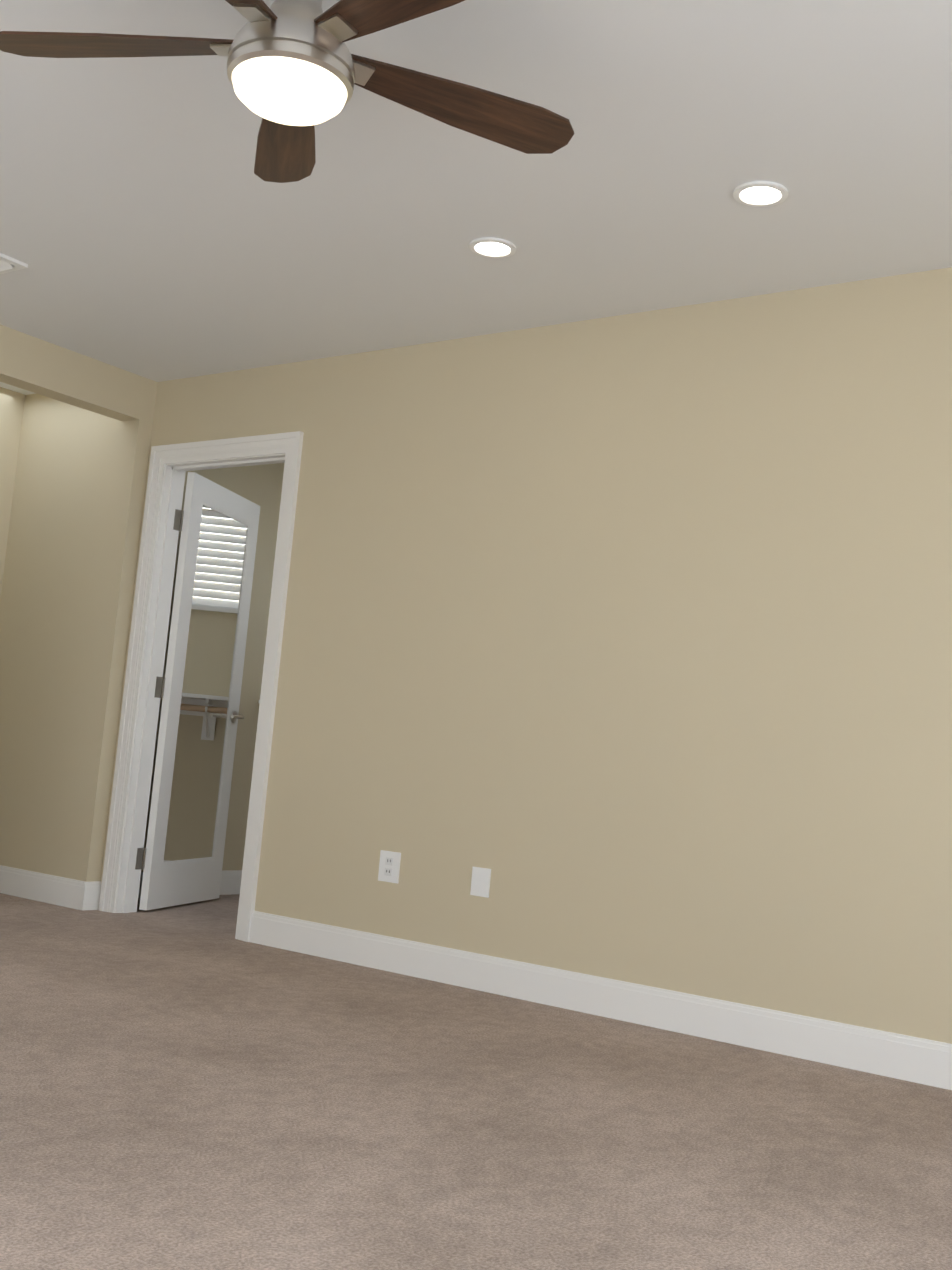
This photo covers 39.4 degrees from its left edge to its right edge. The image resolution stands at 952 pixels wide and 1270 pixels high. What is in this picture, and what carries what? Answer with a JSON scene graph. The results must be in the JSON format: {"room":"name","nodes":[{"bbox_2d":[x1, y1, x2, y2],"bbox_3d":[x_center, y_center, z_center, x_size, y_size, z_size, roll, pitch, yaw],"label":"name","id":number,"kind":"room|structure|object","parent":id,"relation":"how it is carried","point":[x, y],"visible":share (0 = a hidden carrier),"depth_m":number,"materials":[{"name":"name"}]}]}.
{"room":"empty bedroom","nodes":[
{"label":"empty bedroom","id":0,"kind":"room"},
{"bbox_2d":[0,387,23,572],"bbox_3d":[-2.645,-0.049,6.290,0.120,2.440,1.170,1,-7,36],"label":"wall","id":1,"kind":"structure","parent":0,"point":[11,402],"depth_m":6.60,"materials":[{"name":"beige paint"}]},
{"bbox_2d":[0,325,143,420],"bbox_3d":[-2.936,-0.264,4.346,0.120,2.440,4.290,1,-7,36],"label":"wall","id":2,"kind":"structure","parent":0,"point":[44,368],"depth_m":5.83,"materials":[{"name":"beige paint"}]},
{"bbox_2d":[0,377,157,881],"bbox_3d":[-1.951,0.022,6.381,0.900,2.440,0.200,1,-7,36],"label":"wall","id":3,"kind":"structure","parent":0,"point":[73,478],"depth_m":6.24,"materials":[{"name":"beige paint"}]},
{"bbox_2d":[0,865,84,909],"bbox_3d":[-2.122,1.154,6.173,0.900,0.125,0.040,1,-7,36],"label":"baseboard","id":4,"kind":"structure","parent":3,"relation":"attached to","point":[47,888],"depth_m":6.03,"materials":[{"name":"white paint"}]},
{"bbox_2d":[141,463,284,871],"bbox_3d":[-1.434,0.122,6.937,0.130,2.440,1.320,1,-7,36],"label":"wall","id":5,"kind":"structure","parent":0,"point":[260,486],"depth_m":7.09,"materials":[{"name":"beige paint"}]},
{"bbox_2d":[138,870,241,897],"bbox_3d":[-1.485,1.271,6.789,0.014,0.125,1.320,1,-7,36],"label":"baseboard","id":6,"kind":"structure","parent":5,"relation":"attached to","point":[230,882],"depth_m":7.01,"materials":[{"name":"white paint"}]},
{"bbox_2d":[0,893,951,1269],"bbox_3d":[-0.394,1.122,3.330,7.270,0.060,6.020,1,-7,36],"label":"floor","id":7,"kind":"structure","parent":0,"point":[192,1087],"depth_m":2.93,"materials":[{"name":"carpet"}]},
{"bbox_2d":[0,0,951,394],"bbox_3d":[-0.970,-1.371,4.247,9.350,0.080,6.180,1,-7,36],"label":"ceiling","id":8,"kind":"structure","parent":0,"point":[154,226],"depth_m":3.78,"materials":[{"name":"white paint"}]},
{"bbox_2d":[0,253,27,273],"bbox_3d":[-2.038,-1.371,4.724,0.620,0.034,0.600,1,-7,36],"label":"ceiling vent","id":9,"kind":"object","parent":8,"relation":"in","point":[8,264],"visible":1,"depth_m":4.77,"materials":[{"name":"white"}]},
{"bbox_2d":[0,0,573,182],"bbox_3d":[-0.361,-1.248,2.695,1.258,0.356,1.259,1,-7,36],"label":"fan","id":10,"kind":"object","parent":8,"relation":"hanging from","point":[297,70],"visible":1,"depth_m":2.74,"materials":[{"name":"brown wood"}]},
{"bbox_2d":[469,237,515,257],"bbox_3d":[0.053,-1.235,4.240,0.150,0.010,0.150,1,-7,36],"label":"recessed light","id":11,"kind":"object","parent":8,"relation":"in","point":[492,247],"visible":1,"depth_m":4.24,"materials":[{"name":"white"}]},
{"bbox_2d":[733,181,787,206],"bbox_3d":[0.790,-1.224,3.689,0.150,0.010,0.150,1,-7,36],"label":"recessed light","id":12,"kind":"object","parent":8,"relation":"in","point":[760,193],"visible":1,"depth_m":3.69,"materials":[{"name":"white"}]},
{"bbox_2d":[101,267,951,1043],"bbox_3d":[0.957,0.079,4.328,6.220,2.440,0.120,1,-7,36],"label":"wall","id":13,"kind":"structure","parent":0,"point":[619,647],"depth_m":4.55,"materials":[{"name":"beige paint"}]},
{"bbox_2d":[135,472,259,909],"bbox_3d":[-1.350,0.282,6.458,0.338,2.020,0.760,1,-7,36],"label":"closet door","id":14,"kind":"structure","parent":13,"relation":"in","point":[179,858],"depth_m":6.40,"materials":[{"name":"white paint"}]},
{"bbox_2d":[99,431,303,941],"bbox_3d":[-1.174,0.196,5.830,0.940,2.125,0.141,1,-7,36],"label":"door frame","id":15,"kind":"structure","parent":13,"relation":"attached to","point":[170,465],"depth_m":5.98,"materials":[{"name":"white paint"}]},
{"bbox_2d":[378,850,400,883],"bbox_3d":[-0.330,0.880,5.044,0.097,0.115,0.009,1,-7,36],"label":"outlet","id":16,"kind":"object","parent":13,"relation":"attached to","point":[389,866],"visible":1,"depth_m":5.04,"materials":[{"name":"white plastic"}]},
{"bbox_2d":[470,867,490,897],"bbox_3d":[0.017,0.892,4.795,0.079,0.102,0.006,1,-7,36],"label":"blank wall plate","id":17,"kind":"object","parent":13,"relation":"attached to","point":[480,882],"visible":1,"depth_m":4.79,"materials":[{"name":"white plastic"}]},
{"bbox_2d":[249,911,951,1089],"bbox_3d":[0.587,1.214,4.328,3.705,0.125,0.014,1,-7,36],"label":"baseboard","id":18,"kind":"structure","parent":13,"relation":"attached to","point":[896,1056],"depth_m":4.37,"materials":[{"name":"white paint"}]}
]}

